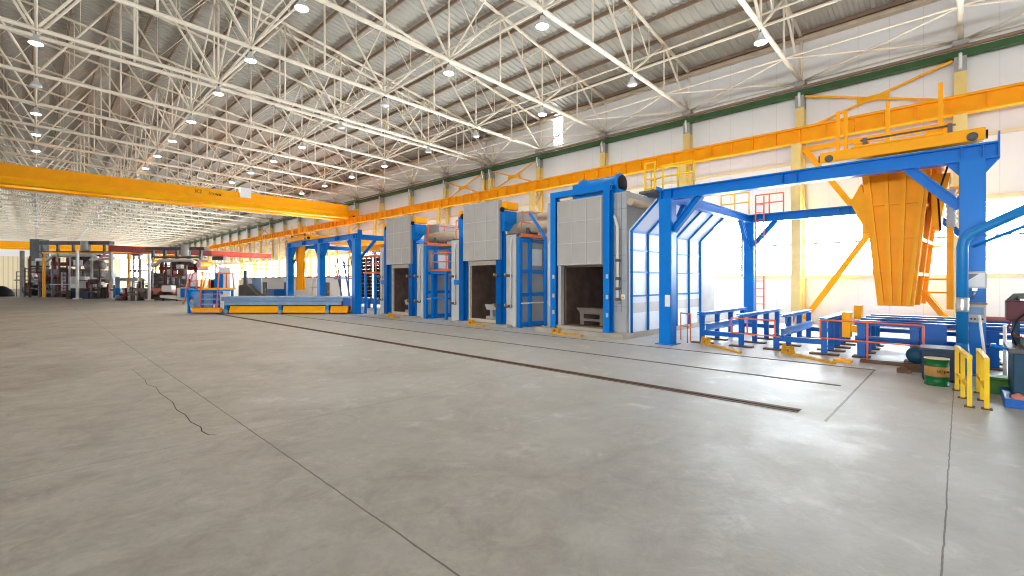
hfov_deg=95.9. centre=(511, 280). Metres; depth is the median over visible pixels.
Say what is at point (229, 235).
wall column
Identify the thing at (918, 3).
trim
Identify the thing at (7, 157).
roof truss
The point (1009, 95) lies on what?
runway
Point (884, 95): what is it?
upper bracing
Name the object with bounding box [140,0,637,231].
purlin
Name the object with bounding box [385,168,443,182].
roof bracing
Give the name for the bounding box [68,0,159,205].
roof purlin
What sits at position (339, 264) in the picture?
rack
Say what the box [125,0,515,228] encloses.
purlin
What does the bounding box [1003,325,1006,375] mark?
post
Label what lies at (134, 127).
brace
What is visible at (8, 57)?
roof truss
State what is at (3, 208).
roof truss
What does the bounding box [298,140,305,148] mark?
lamp
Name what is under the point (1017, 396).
rag
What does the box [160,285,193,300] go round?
truck
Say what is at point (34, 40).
lamp
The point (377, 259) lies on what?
tool rack
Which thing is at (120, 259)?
window
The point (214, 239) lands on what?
wall column
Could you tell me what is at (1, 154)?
roof truss
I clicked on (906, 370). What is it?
block
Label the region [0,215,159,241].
roof truss
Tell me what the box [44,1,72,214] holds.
roof purlin
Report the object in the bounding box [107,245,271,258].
girder
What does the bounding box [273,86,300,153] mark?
brace
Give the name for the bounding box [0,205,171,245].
roof truss
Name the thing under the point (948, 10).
brace
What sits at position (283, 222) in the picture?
wall column
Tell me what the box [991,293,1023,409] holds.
industrial machine
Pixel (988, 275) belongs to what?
trim
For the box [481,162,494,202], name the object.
wall column
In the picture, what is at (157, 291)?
rack
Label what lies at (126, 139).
brace
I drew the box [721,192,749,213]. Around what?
guard rail
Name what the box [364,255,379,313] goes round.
frame
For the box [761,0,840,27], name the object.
brace
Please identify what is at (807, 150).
bracing
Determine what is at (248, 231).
wall column
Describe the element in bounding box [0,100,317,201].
roof truss
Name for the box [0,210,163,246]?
roof truss
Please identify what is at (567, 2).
purlin
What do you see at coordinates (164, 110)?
brace
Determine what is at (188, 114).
brace
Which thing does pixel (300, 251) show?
hopper
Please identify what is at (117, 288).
cylinder
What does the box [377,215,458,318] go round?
furnace
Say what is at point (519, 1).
brace
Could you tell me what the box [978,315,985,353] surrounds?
pole
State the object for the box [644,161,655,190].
access ladder
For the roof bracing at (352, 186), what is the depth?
54.38 m
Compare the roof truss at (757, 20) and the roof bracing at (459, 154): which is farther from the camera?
the roof bracing at (459, 154)
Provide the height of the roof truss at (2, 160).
9.520 m
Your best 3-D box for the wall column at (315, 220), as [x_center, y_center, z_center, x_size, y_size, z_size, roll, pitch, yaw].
[-28.242,-4.075,65.665,0.520,12.550,1.300,0,0,44]
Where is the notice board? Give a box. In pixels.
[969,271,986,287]
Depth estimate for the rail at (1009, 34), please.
25.50 m
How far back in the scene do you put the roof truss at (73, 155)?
63.42 m
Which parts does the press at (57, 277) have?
press frame, roof tank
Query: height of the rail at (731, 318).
0.639 m
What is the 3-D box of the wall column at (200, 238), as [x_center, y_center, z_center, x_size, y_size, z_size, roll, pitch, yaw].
[-75.602,-4.075,111.632,0.520,12.550,1.300,0,0,44]
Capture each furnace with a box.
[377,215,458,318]
[449,200,546,327]
[529,173,724,339]
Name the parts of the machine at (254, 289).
pale panel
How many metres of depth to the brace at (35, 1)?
19.44 m
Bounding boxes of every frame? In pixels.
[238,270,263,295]
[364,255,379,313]
[430,252,451,319]
[577,306,602,325]
[629,198,723,332]
[655,130,999,375]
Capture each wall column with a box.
[196,238,201,283]
[202,236,208,287]
[209,235,215,278]
[216,233,222,272]
[224,231,231,266]
[233,228,240,284]
[242,226,249,277]
[253,223,260,276]
[265,220,272,276]
[278,216,286,276]
[292,217,300,276]
[308,218,317,275]
[327,203,336,275]
[348,198,358,275]
[373,191,384,296]
[402,183,413,216]
[436,174,448,224]
[474,164,487,203]
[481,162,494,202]
[529,149,542,212]
[599,132,608,166]
[679,110,693,186]
[791,80,806,323]
[952,37,968,331]
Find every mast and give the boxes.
[14,251,27,296]
[212,256,225,272]
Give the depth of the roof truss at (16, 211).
124.27 m
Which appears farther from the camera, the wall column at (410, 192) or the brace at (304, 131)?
the wall column at (410, 192)
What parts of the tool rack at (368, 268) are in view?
frame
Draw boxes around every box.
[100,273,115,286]
[990,374,1007,393]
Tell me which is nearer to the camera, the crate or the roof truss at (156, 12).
the roof truss at (156, 12)
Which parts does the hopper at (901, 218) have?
hinge arm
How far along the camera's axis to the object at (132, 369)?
7.67 m
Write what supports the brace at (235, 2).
attached to the roof truss at (156, 12)
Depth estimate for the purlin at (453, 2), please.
31.08 m
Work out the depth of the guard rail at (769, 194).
21.86 m
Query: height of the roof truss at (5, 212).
9.520 m
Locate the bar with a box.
[860,359,902,366]
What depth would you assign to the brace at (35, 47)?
23.23 m
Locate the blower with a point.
(913, 354)
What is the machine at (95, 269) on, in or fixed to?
on the floor at (322, 454)
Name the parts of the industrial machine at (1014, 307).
hand lever, frame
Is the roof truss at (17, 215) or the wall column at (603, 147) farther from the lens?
the roof truss at (17, 215)
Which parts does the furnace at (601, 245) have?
lifting door, winch motor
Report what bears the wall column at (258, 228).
on the floor at (322, 454)
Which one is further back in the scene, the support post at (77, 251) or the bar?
the support post at (77, 251)
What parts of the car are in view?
rail, guard rail, stair rail, platform frame, guard rail, stair rail, panel, panel, panel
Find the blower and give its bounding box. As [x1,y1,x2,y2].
[903,346,921,372]
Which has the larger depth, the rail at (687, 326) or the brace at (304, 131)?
the brace at (304, 131)
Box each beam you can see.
[174,34,1023,246]
[349,244,383,258]
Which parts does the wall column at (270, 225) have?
leg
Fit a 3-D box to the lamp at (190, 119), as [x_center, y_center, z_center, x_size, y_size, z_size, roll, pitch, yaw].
[-20.923,-10.622,30.132,0.520,0.620,0.520,0,0,44]
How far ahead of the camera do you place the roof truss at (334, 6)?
25.03 m
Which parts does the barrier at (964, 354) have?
post, rail, post, rail, post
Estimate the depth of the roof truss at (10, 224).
101.03 m
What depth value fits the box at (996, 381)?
9.00 m
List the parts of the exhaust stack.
tank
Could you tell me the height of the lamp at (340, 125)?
0.620 m
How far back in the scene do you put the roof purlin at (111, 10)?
35.66 m
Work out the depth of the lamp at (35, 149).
37.51 m
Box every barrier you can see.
[952,345,974,407]
[973,348,992,410]
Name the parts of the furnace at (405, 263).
panel, lifting door, door frame, panel, cabinet frame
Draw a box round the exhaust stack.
[22,239,48,295]
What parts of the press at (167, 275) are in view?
press frame, roof tank, roof post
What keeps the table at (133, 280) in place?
on the floor at (322, 454)
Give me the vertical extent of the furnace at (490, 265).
6.080 m
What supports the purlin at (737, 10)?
on the roof truss at (10, 224)
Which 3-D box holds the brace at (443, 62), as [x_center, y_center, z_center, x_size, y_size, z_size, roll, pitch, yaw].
[-5.249,-11.083,24.744,6.000,0.582,0.110,0,0,44]
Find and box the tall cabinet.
[70,277,92,298]
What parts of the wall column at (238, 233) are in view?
leg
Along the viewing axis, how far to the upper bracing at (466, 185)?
42.87 m
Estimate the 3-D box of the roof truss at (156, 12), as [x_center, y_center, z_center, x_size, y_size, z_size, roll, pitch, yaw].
[-12.377,-15.088,21.707,0.210,9.485,42.209,0,0,44]
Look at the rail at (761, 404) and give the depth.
10.67 m
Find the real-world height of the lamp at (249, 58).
0.620 m
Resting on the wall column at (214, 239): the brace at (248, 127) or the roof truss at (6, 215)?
the roof truss at (6, 215)
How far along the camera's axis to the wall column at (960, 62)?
19.71 m
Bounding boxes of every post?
[73,250,81,298]
[107,253,114,298]
[145,254,153,300]
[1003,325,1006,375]
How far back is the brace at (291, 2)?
20.43 m
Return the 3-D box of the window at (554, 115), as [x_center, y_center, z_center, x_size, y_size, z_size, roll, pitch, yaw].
[3.615,-11.775,35.887,1.000,2.450,0.100,0,0,44]
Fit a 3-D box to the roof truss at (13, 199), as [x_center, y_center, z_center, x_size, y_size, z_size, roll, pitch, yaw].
[-102.797,-15.070,109.458,0.280,9.520,42.262,0,0,44]
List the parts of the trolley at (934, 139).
rail post, rail post, rail post, rail post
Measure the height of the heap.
1.500 m
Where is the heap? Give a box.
[0,286,14,296]
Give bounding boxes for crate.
[267,289,284,295]
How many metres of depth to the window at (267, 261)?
80.83 m
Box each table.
[120,278,145,287]
[919,344,963,383]
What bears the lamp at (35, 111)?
hanging from the roof truss at (109, 37)
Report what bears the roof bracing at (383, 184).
attached to the roof truss at (109, 37)
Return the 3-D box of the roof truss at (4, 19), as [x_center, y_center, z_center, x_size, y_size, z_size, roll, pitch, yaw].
[-16.360,-15.088,25.572,0.210,9.485,42.209,0,0,44]
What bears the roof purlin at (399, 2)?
on the roof truss at (0, 202)
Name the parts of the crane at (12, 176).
rating plate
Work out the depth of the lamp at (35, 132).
33.34 m
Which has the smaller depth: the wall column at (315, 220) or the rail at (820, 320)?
the rail at (820, 320)
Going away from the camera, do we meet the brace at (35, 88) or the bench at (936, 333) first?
the bench at (936, 333)
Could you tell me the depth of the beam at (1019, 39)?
25.71 m
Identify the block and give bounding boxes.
[897,367,910,373]
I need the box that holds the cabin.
[211,268,237,303]
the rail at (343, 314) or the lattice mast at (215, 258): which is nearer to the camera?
the rail at (343, 314)
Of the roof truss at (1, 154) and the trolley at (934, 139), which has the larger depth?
the roof truss at (1, 154)
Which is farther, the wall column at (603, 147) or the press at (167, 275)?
the press at (167, 275)
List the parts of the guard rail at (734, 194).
rail, rail, post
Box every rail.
[171,29,1023,246]
[215,313,801,412]
[273,313,840,385]
[343,314,874,369]
[651,159,694,189]
[680,312,690,342]
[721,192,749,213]
[730,317,781,337]
[755,192,783,212]
[819,319,924,359]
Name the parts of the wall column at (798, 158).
leg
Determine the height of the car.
2.789 m
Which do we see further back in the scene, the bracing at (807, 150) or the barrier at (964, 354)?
the bracing at (807, 150)
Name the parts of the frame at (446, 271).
leg, leg, leg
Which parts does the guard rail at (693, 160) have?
post, rail, rail, post, post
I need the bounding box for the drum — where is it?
[924,356,949,386]
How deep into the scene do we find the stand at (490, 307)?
23.69 m
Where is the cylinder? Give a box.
[114,276,120,297]
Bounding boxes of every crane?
[0,163,357,220]
[0,240,173,254]
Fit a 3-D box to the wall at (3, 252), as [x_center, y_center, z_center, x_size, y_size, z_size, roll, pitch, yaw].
[-134.295,-13.550,130.345,0.300,13.500,56.800,0,0,44]
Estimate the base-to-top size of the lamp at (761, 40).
0.620 m
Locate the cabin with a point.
(222, 278)
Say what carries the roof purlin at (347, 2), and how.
on the roof truss at (10, 224)
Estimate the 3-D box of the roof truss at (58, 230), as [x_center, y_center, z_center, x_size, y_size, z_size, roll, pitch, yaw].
[-98.492,-15.070,105.279,0.280,9.520,42.262,0,0,44]
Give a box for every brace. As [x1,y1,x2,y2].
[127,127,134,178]
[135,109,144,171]
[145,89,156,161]
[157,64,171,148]
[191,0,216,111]
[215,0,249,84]
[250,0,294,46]
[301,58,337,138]
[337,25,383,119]
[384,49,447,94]
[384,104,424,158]
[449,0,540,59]
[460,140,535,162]
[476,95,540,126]
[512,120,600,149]
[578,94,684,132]
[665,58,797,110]
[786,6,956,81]
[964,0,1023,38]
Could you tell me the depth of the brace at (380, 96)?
28.76 m
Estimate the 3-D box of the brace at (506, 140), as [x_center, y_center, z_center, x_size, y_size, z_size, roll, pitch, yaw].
[-1.031,-10.496,37.704,6.050,0.183,3.416,0,0,44]
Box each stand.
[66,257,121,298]
[485,304,495,319]
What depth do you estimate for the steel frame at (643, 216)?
19.17 m
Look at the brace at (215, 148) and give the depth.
53.48 m
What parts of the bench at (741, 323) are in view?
leg, leg, foot plate, slide rail, leg, leg, foot plate, leg, foot plate, foot plate, leg, leg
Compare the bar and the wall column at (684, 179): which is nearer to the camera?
the bar
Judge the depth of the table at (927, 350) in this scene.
10.09 m
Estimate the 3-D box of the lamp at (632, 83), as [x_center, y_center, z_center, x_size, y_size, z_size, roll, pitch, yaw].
[6.120,-10.227,23.535,0.520,0.620,0.520,0,0,44]
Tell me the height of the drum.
0.570 m
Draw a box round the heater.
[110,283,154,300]
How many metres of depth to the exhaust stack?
64.98 m
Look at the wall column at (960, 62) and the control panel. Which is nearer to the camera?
the control panel
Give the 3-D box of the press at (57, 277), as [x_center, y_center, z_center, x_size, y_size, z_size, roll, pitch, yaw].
[-60.541,-1.657,63.611,12.298,7.714,3.623,0,0,0]
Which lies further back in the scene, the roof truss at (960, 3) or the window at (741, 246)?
the window at (741, 246)
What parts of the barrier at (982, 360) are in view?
post, rail, post, rail, post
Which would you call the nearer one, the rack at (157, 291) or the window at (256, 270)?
the rack at (157, 291)
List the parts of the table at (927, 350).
lid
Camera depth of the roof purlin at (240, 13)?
34.16 m
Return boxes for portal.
[286,229,423,313]
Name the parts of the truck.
plate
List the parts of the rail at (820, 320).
post, post, rail, rail, post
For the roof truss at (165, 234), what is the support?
on the wall column at (200, 238)
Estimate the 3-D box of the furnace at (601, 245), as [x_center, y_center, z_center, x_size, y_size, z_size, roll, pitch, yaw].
[6.115,-1.060,22.424,6.582,6.520,10.300,0,0,44]
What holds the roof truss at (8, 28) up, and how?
on the wall column at (484, 176)
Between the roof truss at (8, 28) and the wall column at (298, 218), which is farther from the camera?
the wall column at (298, 218)
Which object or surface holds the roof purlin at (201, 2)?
on the roof truss at (10, 224)
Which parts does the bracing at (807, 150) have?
gusset plate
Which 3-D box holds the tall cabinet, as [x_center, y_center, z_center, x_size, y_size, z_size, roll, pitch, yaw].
[-53.626,0.825,57.522,2.150,2.750,0.730,0,0,0]
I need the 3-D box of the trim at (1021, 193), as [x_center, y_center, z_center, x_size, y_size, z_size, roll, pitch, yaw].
[-40.310,-3.560,78.358,207.000,0.220,0.087,0,0,44]
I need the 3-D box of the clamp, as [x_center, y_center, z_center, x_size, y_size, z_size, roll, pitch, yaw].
[9.040,2.150,12.617,0.400,0.100,0.300,0,0,44]
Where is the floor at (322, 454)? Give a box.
[0,289,1023,575]
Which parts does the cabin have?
door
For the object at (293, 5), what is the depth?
30.57 m
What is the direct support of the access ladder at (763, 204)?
on the floor at (322, 454)
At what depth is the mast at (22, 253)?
65.47 m
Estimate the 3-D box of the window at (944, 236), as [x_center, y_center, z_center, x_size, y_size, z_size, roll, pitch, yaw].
[17.537,-1.865,22.375,6.000,3.240,0.120,0,0,44]
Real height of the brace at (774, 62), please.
0.183 m
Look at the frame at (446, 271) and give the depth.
26.58 m
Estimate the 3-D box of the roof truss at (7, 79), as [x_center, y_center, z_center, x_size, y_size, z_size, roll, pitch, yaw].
[-38.210,-15.088,46.780,0.210,9.485,42.209,0,0,44]
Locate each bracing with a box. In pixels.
[252,214,281,219]
[312,193,353,202]
[332,186,377,197]
[356,178,408,190]
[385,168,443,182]
[419,154,486,173]
[446,174,480,196]
[492,160,535,187]
[802,121,952,319]
[805,60,952,123]
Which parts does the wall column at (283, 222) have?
leg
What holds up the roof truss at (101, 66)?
on the wall column at (381, 200)
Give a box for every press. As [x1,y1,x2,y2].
[24,241,113,296]
[129,244,208,299]
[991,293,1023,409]
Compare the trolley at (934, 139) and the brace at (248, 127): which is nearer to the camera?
the trolley at (934, 139)
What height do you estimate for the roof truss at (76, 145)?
9.520 m
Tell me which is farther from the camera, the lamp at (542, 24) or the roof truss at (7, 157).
the roof truss at (7, 157)
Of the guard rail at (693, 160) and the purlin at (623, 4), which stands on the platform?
the guard rail at (693, 160)
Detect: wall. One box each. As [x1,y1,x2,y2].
[0,213,159,259]
[0,256,158,288]
[160,0,1023,334]
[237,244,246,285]
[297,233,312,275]
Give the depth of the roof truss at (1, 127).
54.28 m
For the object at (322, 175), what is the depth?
50.67 m
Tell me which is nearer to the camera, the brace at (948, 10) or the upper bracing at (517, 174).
the brace at (948, 10)
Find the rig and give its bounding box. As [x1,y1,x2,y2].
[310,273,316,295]
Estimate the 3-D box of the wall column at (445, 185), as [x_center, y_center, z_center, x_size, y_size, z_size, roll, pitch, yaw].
[-6.715,-4.075,44.771,0.520,12.550,1.300,0,0,44]
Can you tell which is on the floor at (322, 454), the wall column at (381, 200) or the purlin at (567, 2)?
the wall column at (381, 200)
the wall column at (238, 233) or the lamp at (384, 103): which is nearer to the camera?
the lamp at (384, 103)
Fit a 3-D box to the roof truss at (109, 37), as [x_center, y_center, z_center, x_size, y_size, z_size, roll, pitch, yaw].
[-25.294,-15.088,34.243,0.210,9.485,42.209,0,0,44]
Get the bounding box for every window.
[120,259,147,276]
[251,262,261,276]
[262,261,273,276]
[553,115,562,145]
[714,221,790,275]
[806,236,945,275]
[986,197,1023,273]
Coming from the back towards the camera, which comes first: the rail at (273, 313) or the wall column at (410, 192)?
the wall column at (410, 192)
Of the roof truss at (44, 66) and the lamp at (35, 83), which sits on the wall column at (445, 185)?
the roof truss at (44, 66)
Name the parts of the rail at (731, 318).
post, rail, rail, post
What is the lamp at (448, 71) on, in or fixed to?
hanging from the roof truss at (334, 6)
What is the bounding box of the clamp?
[833,358,852,362]
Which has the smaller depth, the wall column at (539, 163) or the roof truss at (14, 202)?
the wall column at (539, 163)
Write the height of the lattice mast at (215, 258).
5.750 m
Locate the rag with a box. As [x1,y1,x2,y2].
[1010,393,1023,399]
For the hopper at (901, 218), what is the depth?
13.54 m
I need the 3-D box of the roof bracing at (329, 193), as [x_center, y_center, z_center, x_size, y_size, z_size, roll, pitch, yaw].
[-22.559,-10.496,58.598,6.050,0.183,3.416,0,0,44]
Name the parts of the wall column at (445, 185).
leg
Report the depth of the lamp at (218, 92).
25.55 m
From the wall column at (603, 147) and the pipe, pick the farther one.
the pipe
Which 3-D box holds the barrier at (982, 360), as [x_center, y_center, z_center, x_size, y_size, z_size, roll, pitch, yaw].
[8.653,1.760,8.499,0.146,0.880,1.698,0,0,42]
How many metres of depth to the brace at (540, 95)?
29.67 m
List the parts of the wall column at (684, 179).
leg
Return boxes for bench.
[691,307,781,347]
[763,309,856,355]
[842,305,1023,370]
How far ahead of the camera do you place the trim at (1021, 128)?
27.30 m
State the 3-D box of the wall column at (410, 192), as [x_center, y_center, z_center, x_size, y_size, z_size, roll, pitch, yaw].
[-11.020,-4.075,48.950,0.520,12.550,1.300,0,0,44]
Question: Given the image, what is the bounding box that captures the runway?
[155,82,1023,258]
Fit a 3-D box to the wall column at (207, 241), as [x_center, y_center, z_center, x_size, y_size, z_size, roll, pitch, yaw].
[-71.297,-4.075,107.453,0.520,12.550,1.300,0,0,44]
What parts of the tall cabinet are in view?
door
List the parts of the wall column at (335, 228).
leg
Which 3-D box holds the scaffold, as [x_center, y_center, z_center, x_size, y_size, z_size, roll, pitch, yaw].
[-48.268,-1.050,59.490,1.000,6.500,0.600,0,0,0]
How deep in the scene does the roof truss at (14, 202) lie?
115.06 m
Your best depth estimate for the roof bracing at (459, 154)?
41.84 m
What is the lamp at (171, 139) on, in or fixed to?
hanging from the roof truss at (109, 37)
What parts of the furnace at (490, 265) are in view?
panel, door frame, lifting door, casing, panel, cabinet frame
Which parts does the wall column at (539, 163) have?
leg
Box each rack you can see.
[151,288,176,299]
[333,257,362,303]
[361,257,373,307]
[371,257,379,308]
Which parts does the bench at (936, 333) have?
leg, foot plate, leg, leg, leg, leg, leg, leg, foot plate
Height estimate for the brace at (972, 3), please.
0.183 m
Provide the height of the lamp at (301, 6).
0.620 m
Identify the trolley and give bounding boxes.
[286,223,383,245]
[818,82,987,194]
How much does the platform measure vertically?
0.080 m
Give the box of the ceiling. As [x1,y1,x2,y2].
[0,0,897,239]
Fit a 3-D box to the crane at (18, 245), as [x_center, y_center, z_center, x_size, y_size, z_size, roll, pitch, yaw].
[-103.831,-7.950,110.044,4.900,1.700,41.500,0,0,44]
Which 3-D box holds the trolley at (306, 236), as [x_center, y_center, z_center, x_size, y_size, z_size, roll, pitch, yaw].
[-14.410,-3.960,41.293,4.280,1.380,9.610,0,0,44]
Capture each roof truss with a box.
[0,0,412,183]
[0,0,485,163]
[0,0,492,162]
[0,1,447,173]
[0,31,383,190]
[0,54,357,197]
[0,76,336,202]
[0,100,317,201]
[0,109,300,199]
[0,122,285,216]
[0,134,272,219]
[0,143,260,222]
[0,153,249,225]
[0,159,239,228]
[0,190,201,237]
[0,190,208,236]
[0,190,215,234]
[0,190,222,232]
[0,190,230,230]
[0,192,195,239]
[0,197,190,240]
[0,199,184,242]
[0,202,175,244]
[0,202,180,243]
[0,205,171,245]
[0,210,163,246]
[0,211,167,246]
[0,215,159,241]
[113,0,540,149]
[315,0,605,132]
[523,0,689,110]
[737,0,802,81]
[957,0,963,39]
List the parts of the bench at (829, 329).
leg, foot plate, leg, foot plate, slide rail, leg, leg, leg, foot plate, leg, foot plate, leg, foot plate, leg, foot plate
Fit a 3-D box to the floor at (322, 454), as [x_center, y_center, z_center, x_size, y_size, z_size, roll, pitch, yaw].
[-59.918,2.350,58.156,207.000,0.300,56.800,0,0,44]
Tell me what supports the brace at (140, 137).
attached to the roof truss at (8, 57)
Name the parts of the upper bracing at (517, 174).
gusset plate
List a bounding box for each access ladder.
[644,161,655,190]
[755,196,764,323]
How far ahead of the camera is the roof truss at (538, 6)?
23.49 m
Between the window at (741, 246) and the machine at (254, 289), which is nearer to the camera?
the window at (741, 246)
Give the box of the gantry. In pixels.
[42,252,150,297]
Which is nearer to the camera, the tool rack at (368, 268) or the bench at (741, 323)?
the bench at (741, 323)
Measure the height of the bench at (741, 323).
1.100 m
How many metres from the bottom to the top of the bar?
0.070 m
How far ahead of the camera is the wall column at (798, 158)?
23.51 m
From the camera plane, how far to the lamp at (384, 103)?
26.73 m
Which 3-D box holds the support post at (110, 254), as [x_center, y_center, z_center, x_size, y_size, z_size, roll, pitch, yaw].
[-49.002,-0.600,56.480,0.600,5.600,0.600,0,0,0]
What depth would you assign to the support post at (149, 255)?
51.97 m
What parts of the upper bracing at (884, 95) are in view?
gusset plate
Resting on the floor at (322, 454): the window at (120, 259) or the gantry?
the gantry
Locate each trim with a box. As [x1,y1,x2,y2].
[162,0,940,241]
[179,126,1023,258]
[198,274,1023,280]
[206,191,1023,265]
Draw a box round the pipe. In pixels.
[142,259,280,269]
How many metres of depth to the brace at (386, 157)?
38.18 m
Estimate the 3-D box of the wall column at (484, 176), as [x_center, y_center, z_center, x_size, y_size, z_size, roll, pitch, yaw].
[-2.732,-4.075,40.905,0.520,12.550,1.300,0,0,44]
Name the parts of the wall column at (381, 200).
leg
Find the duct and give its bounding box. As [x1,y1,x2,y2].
[955,205,1023,353]
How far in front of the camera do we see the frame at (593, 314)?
19.75 m
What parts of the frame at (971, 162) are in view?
label plate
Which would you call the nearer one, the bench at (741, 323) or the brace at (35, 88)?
the bench at (741, 323)
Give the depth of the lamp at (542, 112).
27.59 m
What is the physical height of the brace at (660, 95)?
0.183 m
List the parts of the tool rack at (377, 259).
frame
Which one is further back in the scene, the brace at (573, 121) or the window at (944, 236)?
the brace at (573, 121)
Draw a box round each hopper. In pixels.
[296,246,304,289]
[849,166,957,315]
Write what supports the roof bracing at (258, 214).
attached to the roof truss at (76, 145)
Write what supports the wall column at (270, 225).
on the floor at (322, 454)
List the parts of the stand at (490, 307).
leg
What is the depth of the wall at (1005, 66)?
25.12 m
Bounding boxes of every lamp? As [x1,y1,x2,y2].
[28,31,43,46]
[29,76,42,87]
[30,107,41,115]
[31,129,40,135]
[32,146,40,151]
[168,134,176,142]
[187,113,195,122]
[213,84,223,95]
[244,49,256,63]
[294,0,308,11]
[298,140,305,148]
[337,119,344,128]
[380,96,388,107]
[444,62,453,75]
[472,130,479,137]
[536,12,548,29]
[538,105,546,115]
[627,74,636,86]
[754,29,767,45]
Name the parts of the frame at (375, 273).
leg, leg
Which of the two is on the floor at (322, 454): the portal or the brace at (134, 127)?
the portal
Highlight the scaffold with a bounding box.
[131,254,142,282]
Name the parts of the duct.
hanger rod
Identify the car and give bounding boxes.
[182,272,351,313]
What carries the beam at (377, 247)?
hanging from the portal
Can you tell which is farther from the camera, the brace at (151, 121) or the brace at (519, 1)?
the brace at (151, 121)
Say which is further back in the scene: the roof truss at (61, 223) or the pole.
the roof truss at (61, 223)
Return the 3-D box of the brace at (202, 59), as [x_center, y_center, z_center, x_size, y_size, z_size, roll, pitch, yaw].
[-18.770,-13.588,28.043,6.051,5.197,0.110,0,0,44]
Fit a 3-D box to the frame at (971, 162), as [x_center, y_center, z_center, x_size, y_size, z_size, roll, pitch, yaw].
[11.271,-0.610,16.653,8.320,5.620,9.440,0,0,44]
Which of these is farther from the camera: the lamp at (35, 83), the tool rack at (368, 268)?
the tool rack at (368, 268)
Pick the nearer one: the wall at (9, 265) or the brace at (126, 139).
the brace at (126, 139)
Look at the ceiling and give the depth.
32.47 m
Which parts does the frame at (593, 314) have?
leg, leg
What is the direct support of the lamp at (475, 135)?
hanging from the roof truss at (156, 12)
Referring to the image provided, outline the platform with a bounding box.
[639,189,658,197]
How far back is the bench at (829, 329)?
15.01 m
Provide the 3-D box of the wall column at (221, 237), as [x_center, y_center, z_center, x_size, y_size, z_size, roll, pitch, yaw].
[-62.686,-4.075,99.096,0.520,12.550,1.300,0,0,44]
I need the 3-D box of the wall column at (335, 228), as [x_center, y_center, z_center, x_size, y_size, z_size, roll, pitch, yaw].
[-23.937,-4.075,61.486,0.520,12.550,1.300,0,0,44]
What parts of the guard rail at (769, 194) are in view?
rail, rail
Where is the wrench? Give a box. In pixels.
[972,288,976,296]
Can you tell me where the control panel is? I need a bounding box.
[969,302,987,322]

